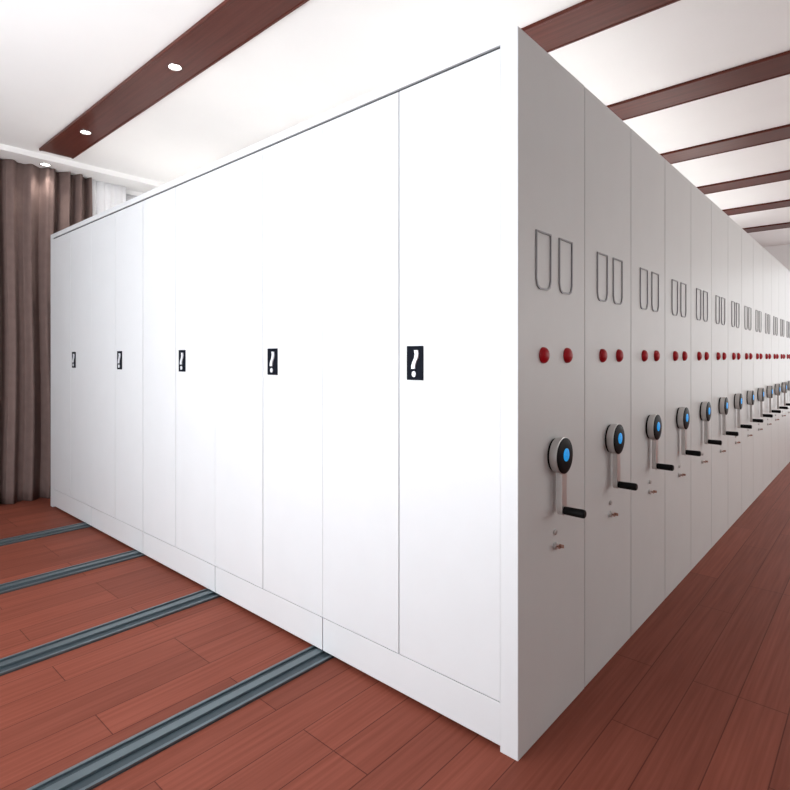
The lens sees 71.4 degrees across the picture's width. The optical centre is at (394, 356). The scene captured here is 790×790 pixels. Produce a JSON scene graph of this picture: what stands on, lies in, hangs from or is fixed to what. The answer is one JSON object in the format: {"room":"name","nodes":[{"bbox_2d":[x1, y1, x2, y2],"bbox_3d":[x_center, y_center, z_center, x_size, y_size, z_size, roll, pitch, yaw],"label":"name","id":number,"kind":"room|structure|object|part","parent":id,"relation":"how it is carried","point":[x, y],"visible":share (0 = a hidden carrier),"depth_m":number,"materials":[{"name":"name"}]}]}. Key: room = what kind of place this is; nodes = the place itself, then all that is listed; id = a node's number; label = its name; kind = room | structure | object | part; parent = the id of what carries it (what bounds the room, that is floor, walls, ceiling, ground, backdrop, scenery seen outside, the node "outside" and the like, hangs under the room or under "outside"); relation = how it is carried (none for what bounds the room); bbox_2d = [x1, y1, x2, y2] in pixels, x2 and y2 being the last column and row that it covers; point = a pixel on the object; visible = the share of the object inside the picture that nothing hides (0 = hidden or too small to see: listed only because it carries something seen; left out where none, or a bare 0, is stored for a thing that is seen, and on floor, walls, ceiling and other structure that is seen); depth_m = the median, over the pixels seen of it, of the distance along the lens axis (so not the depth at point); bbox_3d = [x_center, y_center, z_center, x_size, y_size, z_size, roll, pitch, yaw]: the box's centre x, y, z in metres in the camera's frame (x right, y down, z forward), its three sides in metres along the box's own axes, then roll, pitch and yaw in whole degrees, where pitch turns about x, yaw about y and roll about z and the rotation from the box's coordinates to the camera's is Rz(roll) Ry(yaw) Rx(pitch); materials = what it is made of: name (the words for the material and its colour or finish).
{"room":"archive storage room","nodes":[
{"label":"archive storage room","id":0,"kind":"room"},
{"bbox_2d":[126,189,142,200],"bbox_3d":[-1.394,-0.252,7.560,0.100,3.160,12.400,0,0,42],"label":"wall","id":1,"kind":"structure","parent":0,"point":[130,192],"depth_m":5.89,"materials":[{"name":"white paint"}]},
{"bbox_2d":[0,144,165,192],"bbox_3d":[-1.225,-1.807,7.409,0.353,0.050,12.400,0,0,42],"label":"trim","id":2,"kind":"structure","parent":1,"relation":"attached to","point":[134,183],"depth_m":5.25,"materials":[{"name":"white paint"}]},
{"bbox_2d":[39,163,50,166],"bbox_3d":[-3.235,-1.778,5.088,0.092,0.008,0.092,0,0,42],"label":"recessed light","id":3,"kind":"object","parent":2,"relation":"attached to","point":[41,164],"visible":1,"depth_m":5.09,"materials":[{"name":"silver metal"}]},
{"bbox_2d":[0,159,91,503],"bbox_3d":[-3.631,-0.228,4.796,0.156,3.104,1.823,0,0,42],"label":"curtain","id":4,"kind":"object","parent":2,"relation":"hanging from","point":[36,203],"visible":0.59,"depth_m":5.07,"materials":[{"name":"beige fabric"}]},
{"bbox_2d":[92,179,125,215],"bbox_3d":[-2.933,-0.228,5.642,0.048,3.104,0.371,0,0,42],"label":"sheer curtain","id":5,"kind":"object","parent":2,"relation":"hanging from","point":[105,196],"visible":0.1,"depth_m":5.62,"materials":[{"name":"white fabric"}]},
{"bbox_2d":[0,462,789,789],"bbox_3d":[1.786,1.388,4.726,8.620,0.120,12.600,0,0,42],"label":"floor","id":6,"kind":"structure","parent":0,"point":[697,697],"depth_m":2.15,"materials":[{"name":"red wood"}]},
{"bbox_2d":[0,522,92,545],"bbox_3d":[-1.020,1.321,5.920,0.134,0.014,10.350,0,0,42],"label":"rail","id":7,"kind":"object","parent":6,"relation":"on","point":[54,531],"visible":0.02,"depth_m":4.10,"materials":[{"name":"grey metal"}]},
{"bbox_2d":[0,549,145,593],"bbox_3d":[-0.318,1.321,5.295,0.134,0.014,10.350,0,0,42],"label":"rail","id":8,"kind":"object","parent":6,"relation":"on","point":[26,582],"visible":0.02,"depth_m":3.38,"materials":[{"name":"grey metal"}]},
{"bbox_2d":[0,588,220,675],"bbox_3d":[0.388,1.321,4.667,0.134,0.014,10.350,0,0,42],"label":"rail","id":9,"kind":"object","parent":6,"relation":"on","point":[31,656],"visible":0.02,"depth_m":2.63,"materials":[{"name":"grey metal"}]},
{"bbox_2d":[26,645,333,789],"bbox_3d":[1.082,1.321,4.048,0.134,0.014,10.350,0,0,42],"label":"rail","id":10,"kind":"object","parent":6,"relation":"on","point":[98,769],"visible":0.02,"depth_m":1.96,"materials":[{"name":"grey metal"}]},
{"bbox_2d":[51,26,586,760],"bbox_3d":[-1.115,0.120,3.510,4.765,2.415,0.544,0,0,42],"label":"shelving unit","id":11,"kind":"object","parent":6,"relation":"on","point":[325,373],"visible":1,"depth_m":2.24,"materials":[{"name":"paint"}]},
{"bbox_3d":[-2.873,0.120,5.082,0.048,2.415,0.532,0,0,42],"label":"panel","id":12,"kind":"part","parent":11,"relation":"part of","materials":[{"name":"white metal"}]},
{"bbox_3d":[-2.857,0.061,4.724,0.450,2.198,0.019,0,0,42],"label":"door","id":13,"kind":"part","parent":11,"relation":"part of","materials":[{"name":"white metal"}]},
{"bbox_3d":[-2.687,-1.069,4.573,0.905,0.037,0.020,0,0,42],"label":"rail","id":14,"kind":"part","parent":11,"relation":"part of","materials":[{"name":"white metal"}]},
{"bbox_3d":[-2.687,1.236,4.573,0.901,0.144,0.020,0,0,42],"label":"plinth panel","id":15,"kind":"part","parent":11,"relation":"part of","materials":[{"name":"white metal"}]},
{"bbox_3d":[-2.633,0.023,4.509,0.081,0.130,0.004,0,0,42],"label":"lock plate","id":16,"kind":"part","parent":11,"relation":"part of","materials":[{"name":"black plastic"}]},
{"bbox_3d":[-2.517,0.061,4.421,0.450,2.198,0.019,0,0,42],"label":"door","id":17,"kind":"part","parent":11,"relation":"part of","materials":[{"name":"white metal"}]},
{"bbox_3d":[-2.180,0.061,4.120,0.450,2.198,0.019,0,0,42],"label":"door","id":18,"kind":"part","parent":11,"relation":"part of","materials":[{"name":"white metal"}]},
{"bbox_3d":[-2.010,1.236,3.970,0.901,0.144,0.020,0,0,42],"label":"plinth panel","id":19,"kind":"part","parent":11,"relation":"part of","materials":[{"name":"white metal"}]},
{"bbox_3d":[-2.010,-1.069,3.970,0.905,0.037,0.020,0,0,42],"label":"rail","id":20,"kind":"part","parent":11,"relation":"part of","materials":[{"name":"white metal"}]},
{"bbox_3d":[-1.956,0.023,3.905,0.081,0.130,0.004,0,0,42],"label":"lock plate","id":21,"kind":"part","parent":11,"relation":"part of","materials":[{"name":"black plastic"}]},
{"bbox_3d":[-1.841,0.061,3.819,0.448,2.198,0.019,0,0,42],"label":"door","id":22,"kind":"part","parent":11,"relation":"part of","materials":[{"name":"white metal"}]},
{"bbox_3d":[-1.502,0.061,3.516,0.448,2.198,0.019,0,0,42],"label":"door","id":23,"kind":"part","parent":11,"relation":"part of","materials":[{"name":"white metal"}]},
{"bbox_3d":[-1.332,1.236,3.366,0.901,0.144,0.020,0,0,42],"label":"plinth panel","id":24,"kind":"part","parent":11,"relation":"part of","materials":[{"name":"white metal"}]},
{"bbox_3d":[-1.332,-1.069,3.366,0.905,0.037,0.020,0,0,42],"label":"rail","id":25,"kind":"part","parent":11,"relation":"part of","materials":[{"name":"white metal"}]},
{"bbox_3d":[-1.278,0.023,3.302,0.081,0.130,0.004,0,0,42],"label":"lock plate","id":26,"kind":"part","parent":11,"relation":"part of","materials":[{"name":"black plastic"}]},
{"bbox_3d":[-1.163,0.061,3.214,0.450,2.198,0.019,0,0,42],"label":"door","id":27,"kind":"part","parent":11,"relation":"part of","materials":[{"name":"white metal"}]},
{"bbox_3d":[-0.825,0.061,2.914,0.450,2.198,0.019,0,0,42],"label":"door","id":28,"kind":"part","parent":11,"relation":"part of","materials":[{"name":"white metal"}]},
{"bbox_3d":[-0.655,-1.069,2.763,0.905,0.037,0.020,0,0,42],"label":"rail","id":29,"kind":"part","parent":11,"relation":"part of","materials":[{"name":"white metal"}]},
{"bbox_3d":[-0.655,1.236,2.763,0.901,0.144,0.020,0,0,42],"label":"plinth panel","id":30,"kind":"part","parent":11,"relation":"part of","materials":[{"name":"white metal"}]},
{"bbox_3d":[-0.601,0.023,2.699,0.081,0.130,0.004,0,0,42],"label":"lock plate","id":31,"kind":"part","parent":11,"relation":"part of","materials":[{"name":"black plastic"}]},
{"bbox_3d":[-0.601,0.009,2.692,0.034,0.071,0.006,0,0,42],"label":"lock lever","id":32,"kind":"part","parent":11,"relation":"part of","materials":[{"name":"silver metal"}]},
{"bbox_3d":[-0.485,0.061,2.611,0.450,2.198,0.019,0,0,42],"label":"door","id":33,"kind":"part","parent":11,"relation":"part of","materials":[{"name":"white metal"}]},
{"bbox_3d":[-0.148,0.061,2.310,0.450,2.198,0.019,0,0,42],"label":"door","id":34,"kind":"part","parent":11,"relation":"part of","materials":[{"name":"white metal"}]},
{"bbox_3d":[0.022,-1.069,2.159,0.906,0.037,0.020,0,0,42],"label":"rail","id":35,"kind":"part","parent":11,"relation":"part of","materials":[{"name":"white metal"}]},
{"bbox_3d":[0.023,1.236,2.159,0.904,0.144,0.020,0,0,42],"label":"plinth panel","id":36,"kind":"part","parent":11,"relation":"part of","materials":[{"name":"white metal"}]},
{"bbox_3d":[0.076,0.023,2.095,0.081,0.130,0.004,0,0,42],"label":"lock plate","id":37,"kind":"part","parent":11,"relation":"part of","materials":[{"name":"black plastic"}]},
{"bbox_3d":[0.076,0.009,2.088,0.034,0.071,0.006,0,0,42],"label":"lock lever","id":38,"kind":"part","parent":11,"relation":"part of","materials":[{"name":"silver metal"}]},
{"bbox_3d":[0.192,0.061,2.008,0.450,2.198,0.019,0,0,42],"label":"door","id":39,"kind":"part","parent":11,"relation":"part of","materials":[{"name":"white metal"}]},
{"bbox_3d":[0.479,0.120,1.940,0.066,2.415,0.300,0,0,42],"label":"corner post","id":40,"kind":"part","parent":11,"relation":"part of","materials":[{"name":"white metal"}]},
{"bbox_3d":[0.575,0.120,2.014,0.022,2.415,0.530,0,0,42],"label":"panel","id":41,"kind":"part","parent":11,"relation":"part of","materials":[{"name":"white metal"}]},
{"bbox_3d":[0.604,0.473,1.990,0.020,0.195,0.038,0,0,42],"label":"crank arm","id":42,"kind":"part","parent":11,"relation":"part of","materials":[{"name":"silver metal"}]},
{"bbox_3d":[0.613,0.356,1.981,0.004,0.129,0.129,0,0,42],"label":"plate","id":43,"kind":"part","parent":11,"relation":"part of","materials":[{"name":"black plastic"}]},
{"bbox_2d":[584,87,637,686],"bbox_3d":[-0.752,0.120,3.917,4.765,2.415,0.534,0,0,42],"label":"shelving unit","id":44,"kind":"object","parent":6,"relation":"on","point":[608,486],"visible":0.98,"depth_m":2.37,"materials":[{"name":"paint"}]},
{"bbox_3d":[0.963,0.473,2.393,0.020,0.195,0.038,0,0,42],"label":"crank arm","id":45,"kind":"part","parent":44,"relation":"part of","materials":[{"name":"silver metal"}]},
{"bbox_3d":[0.973,0.356,2.384,0.004,0.129,0.129,0,0,42],"label":"plate","id":46,"kind":"part","parent":44,"relation":"part of","materials":[{"name":"black plastic"}]},
{"bbox_2d":[631,129,673,635],"bbox_3d":[-0.393,0.120,4.320,4.765,2.415,0.534,0,0,42],"label":"shelving unit","id":47,"kind":"object","parent":6,"relation":"on","point":[648,466],"visible":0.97,"depth_m":2.78,"materials":[{"name":"paint"}]},
{"bbox_3d":[1.322,0.473,2.796,0.020,0.195,0.038,0,0,42],"label":"crank arm","id":48,"kind":"part","parent":47,"relation":"part of","materials":[{"name":"silver metal"}]},
{"bbox_3d":[1.332,0.356,2.787,0.004,0.129,0.129,0,0,42],"label":"plate","id":49,"kind":"part","parent":47,"relation":"part of","materials":[{"name":"black plastic"}]},
{"bbox_2d":[665,159,700,597],"bbox_3d":[-0.034,0.120,4.723,4.765,2.415,0.534,0,0,42],"label":"shelving unit","id":50,"kind":"object","parent":6,"relation":"on","point":[678,452],"visible":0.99,"depth_m":3.18,"materials":[{"name":"paint"}]},
{"bbox_3d":[1.681,0.473,3.199,0.020,0.195,0.038,0,0,42],"label":"crank arm","id":51,"kind":"part","parent":50,"relation":"part of","materials":[{"name":"silver metal"}]},
{"bbox_3d":[1.691,0.356,3.190,0.004,0.129,0.129,0,0,42],"label":"plate","id":52,"kind":"part","parent":50,"relation":"part of","materials":[{"name":"black plastic"}]},
{"bbox_2d":[691,183,721,569],"bbox_3d":[0.325,0.120,5.127,4.765,2.415,0.534,0,0,42],"label":"shelving unit","id":53,"kind":"object","parent":6,"relation":"on","point":[701,440],"visible":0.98,"depth_m":3.57,"materials":[{"name":"paint"}]},
{"bbox_3d":[2.010,0.120,3.626,0.022,2.415,0.534,0,0,42],"label":"panel","id":54,"kind":"part","parent":53,"relation":"part of","materials":[{"name":"white metal"}]},
{"bbox_3d":[2.040,0.473,3.602,0.020,0.195,0.038,0,0,42],"label":"crank arm","id":55,"kind":"part","parent":53,"relation":"part of","materials":[{"name":"silver metal"}]},
{"bbox_3d":[2.050,0.356,3.594,0.004,0.129,0.129,0,0,42],"label":"plate","id":56,"kind":"part","parent":53,"relation":"part of","materials":[{"name":"black plastic"}]},
{"bbox_2d":[711,201,738,547],"bbox_3d":[0.685,0.120,5.530,4.765,2.415,0.534,0,0,42],"label":"shelving unit","id":57,"kind":"object","parent":6,"relation":"on","point":[719,219],"visible":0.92,"depth_m":3.99,"materials":[{"name":"paint"}]},
{"bbox_3d":[2.369,0.120,4.029,0.022,2.415,0.534,0,0,42],"label":"panel","id":58,"kind":"part","parent":57,"relation":"part of","materials":[{"name":"white metal"}]},
{"bbox_3d":[2.400,0.473,4.006,0.020,0.195,0.038,0,0,42],"label":"crank arm","id":59,"kind":"part","parent":57,"relation":"part of","materials":[{"name":"silver metal"}]},
{"bbox_3d":[2.409,0.356,3.997,0.004,0.129,0.129,0,0,42],"label":"plate","id":60,"kind":"part","parent":57,"relation":"part of","materials":[{"name":"black plastic"}]},
{"bbox_2d":[728,216,751,528],"bbox_3d":[1.044,0.120,5.933,4.765,2.415,0.534,0,0,42],"label":"shelving unit","id":61,"kind":"object","parent":6,"relation":"on","point":[735,398],"visible":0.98,"depth_m":4.40,"materials":[{"name":"paint"}]},
{"bbox_3d":[2.729,0.120,4.432,0.022,2.415,0.534,0,0,42],"label":"panel","id":62,"kind":"part","parent":61,"relation":"part of","materials":[{"name":"white metal"}]},
{"bbox_3d":[2.759,0.473,4.409,0.020,0.195,0.038,0,0,42],"label":"crank arm","id":63,"kind":"part","parent":61,"relation":"part of","materials":[{"name":"silver metal"}]},
{"bbox_3d":[2.769,0.356,4.400,0.004,0.129,0.129,0,0,42],"label":"plate","id":64,"kind":"part","parent":61,"relation":"part of","materials":[{"name":"black plastic"}]},
{"bbox_2d":[742,229,762,513],"bbox_3d":[1.403,0.120,6.336,4.765,2.415,0.534,0,0,42],"label":"shelving unit","id":65,"kind":"object","parent":6,"relation":"on","point":[748,394],"visible":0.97,"depth_m":4.79,"materials":[{"name":"paint"}]},
{"bbox_3d":[3.088,0.120,4.835,0.022,2.415,0.534,0,0,42],"label":"panel","id":66,"kind":"part","parent":65,"relation":"part of","materials":[{"name":"white metal"}]},
{"bbox_3d":[3.118,0.473,4.812,0.020,0.195,0.038,0,0,42],"label":"crank arm","id":67,"kind":"part","parent":65,"relation":"part of","materials":[{"name":"silver metal"}]},
{"bbox_3d":[3.128,0.356,4.803,0.004,0.129,0.129,0,0,42],"label":"plate","id":68,"kind":"part","parent":65,"relation":"part of","materials":[{"name":"black plastic"}]},
{"bbox_2d":[753,239,772,501],"bbox_3d":[1.762,0.120,6.739,4.765,2.415,0.534,0,0,42],"label":"shelving unit","id":69,"kind":"object","parent":6,"relation":"on","point":[758,389],"visible":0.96,"depth_m":5.20,"materials":[{"name":"paint"}]},
{"bbox_3d":[3.447,0.120,5.238,0.022,2.415,0.534,0,0,42],"label":"panel","id":70,"kind":"part","parent":69,"relation":"part of","materials":[{"name":"white metal"}]},
{"bbox_3d":[3.477,0.473,5.215,0.020,0.195,0.038,0,0,42],"label":"crank arm","id":71,"kind":"part","parent":69,"relation":"part of","materials":[{"name":"silver metal"}]},
{"bbox_2d":[763,248,780,490],"bbox_3d":[2.122,0.120,7.143,4.765,2.415,0.534,0,0,42],"label":"shelving unit","id":72,"kind":"object","parent":6,"relation":"on","point":[768,388],"visible":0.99,"depth_m":5.59,"materials":[{"name":"paint"}]},
{"bbox_3d":[3.806,0.120,5.641,0.022,2.415,0.534,0,0,42],"label":"panel","id":73,"kind":"part","parent":72,"relation":"part of","materials":[{"name":"white metal"}]},
{"bbox_3d":[3.837,0.473,5.618,0.020,0.195,0.038,0,0,42],"label":"crank arm","id":74,"kind":"part","parent":72,"relation":"part of","materials":[{"name":"silver metal"}]},
{"bbox_2d":[771,255,787,481],"bbox_3d":[2.481,0.120,7.546,4.765,2.415,0.534,0,0,42],"label":"shelving unit","id":75,"kind":"object","parent":6,"relation":"on","point":[774,262],"visible":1,"depth_m":6.00,"materials":[{"name":"paint"}]},
{"bbox_3d":[4.165,0.120,6.045,0.022,2.415,0.534,0,0,42],"label":"panel","id":76,"kind":"part","parent":75,"relation":"part of","materials":[{"name":"white metal"}]},
{"bbox_3d":[4.196,0.473,6.021,0.020,0.195,0.038,0,0,42],"label":"crank arm","id":77,"kind":"part","parent":75,"relation":"part of","materials":[{"name":"silver metal"}]},
{"bbox_2d":[779,262,789,472],"bbox_3d":[2.840,0.120,7.949,4.765,2.415,0.534,0,0,42],"label":"shelving unit","id":78,"kind":"object","parent":6,"relation":"on","point":[783,384],"visible":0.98,"depth_m":6.40,"materials":[{"name":"paint"}]},
{"bbox_3d":[4.525,0.120,6.448,0.022,2.415,0.534,0,0,42],"label":"panel","id":79,"kind":"part","parent":78,"relation":"part of","materials":[{"name":"white metal"}]},
{"bbox_2d":[785,267,789,465],"bbox_3d":[3.199,0.120,8.352,4.765,2.415,0.534,0,0,42],"label":"shelving unit","id":80,"kind":"object","parent":6,"relation":"on","point":[787,272],"visible":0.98,"depth_m":6.80,"materials":[{"name":"paint"}]},
{"bbox_2d":[0,0,789,246],"bbox_3d":[1.786,-1.892,4.726,8.620,0.120,12.600,0,0,42],"label":"ceiling","id":81,"kind":"structure","parent":0,"point":[59,58],"depth_m":3.46,"materials":[{"name":"white paint"}]},
{"bbox_2d":[39,0,308,158],"bbox_3d":[-0.087,-1.822,2.304,7.895,0.020,0.272,0,0,42],"label":"ceiling beam","id":82,"kind":"structure","parent":81,"relation":"attached to","point":[231,24],"depth_m":3.44,"materials":[{"name":"red wood"}]},
{"bbox_2d":[80,130,90,134],"bbox_3d":[-2.496,-1.812,4.436,0.084,0.008,0.084,0,0,42],"label":"recessed light","id":83,"kind":"object","parent":82,"relation":"attached to","point":[85,132],"visible":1,"depth_m":4.44,"materials":[{"name":"silver metal"}]},
{"bbox_2d":[168,63,181,70],"bbox_3d":[-1.375,-1.812,3.438,0.084,0.008,0.084,0,0,42],"label":"recessed light","id":84,"kind":"object","parent":82,"relation":"attached to","point":[173,66],"visible":1,"depth_m":3.44,"materials":[{"name":"silver metal"}]},
{"bbox_2d":[521,0,679,52],"bbox_3d":[0.739,-1.822,3.231,7.895,0.020,0.295,0,0,42],"label":"ceiling beam","id":85,"kind":"structure","parent":81,"relation":"attached to","point":[586,18],"depth_m":2.96,"materials":[{"name":"red wood"}]},
{"bbox_2d":[607,50,789,120],"bbox_3d":[1.579,-1.822,4.174,7.895,0.020,0.295,0,0,42],"label":"ceiling beam","id":86,"kind":"structure","parent":81,"relation":"attached to","point":[778,65],"depth_m":3.69,"materials":[{"name":"red wood"}]},
{"bbox_2d":[660,124,789,163],"bbox_3d":[2.426,-1.822,5.124,7.895,0.020,0.295,0,0,42],"label":"ceiling beam","id":87,"kind":"structure","parent":81,"relation":"attached to","point":[779,133],"depth_m":4.70,"materials":[{"name":"red wood"}]},
{"bbox_2d":[697,170,789,193],"bbox_3d":[3.285,-1.822,6.089,7.895,0.020,0.295,0,0,42],"label":"ceiling beam","id":88,"kind":"structure","parent":81,"relation":"attached to","point":[782,175],"depth_m":5.72,"materials":[{"name":"red wood"}]},
{"bbox_2d":[722,199,789,215],"bbox_3d":[4.105,-1.822,7.009,7.895,0.020,0.295,0,0,42],"label":"ceiling beam","id":89,"kind":"structure","parent":81,"relation":"attached to","point":[784,203],"depth_m":6.68,"materials":[{"name":"red wood"}]},
{"bbox_2d":[742,222,789,232],"bbox_3d":[4.983,-1.822,7.994,7.895,0.020,0.295,0,0,42],"label":"ceiling beam","id":90,"kind":"structure","parent":81,"relation":"attached to","point":[787,224],"depth_m":7.71,"materials":[{"name":"red wood"}]},
{"bbox_2d":[763,244,789,270],"bbox_3d":[5.944,-0.252,9.392,8.420,3.160,0.100,0,0,42],"label":"wall","id":91,"kind":"structure","parent":0,"point":[781,253],"depth_m":8.98,"materials":[{"name":"white paint"}]}
]}

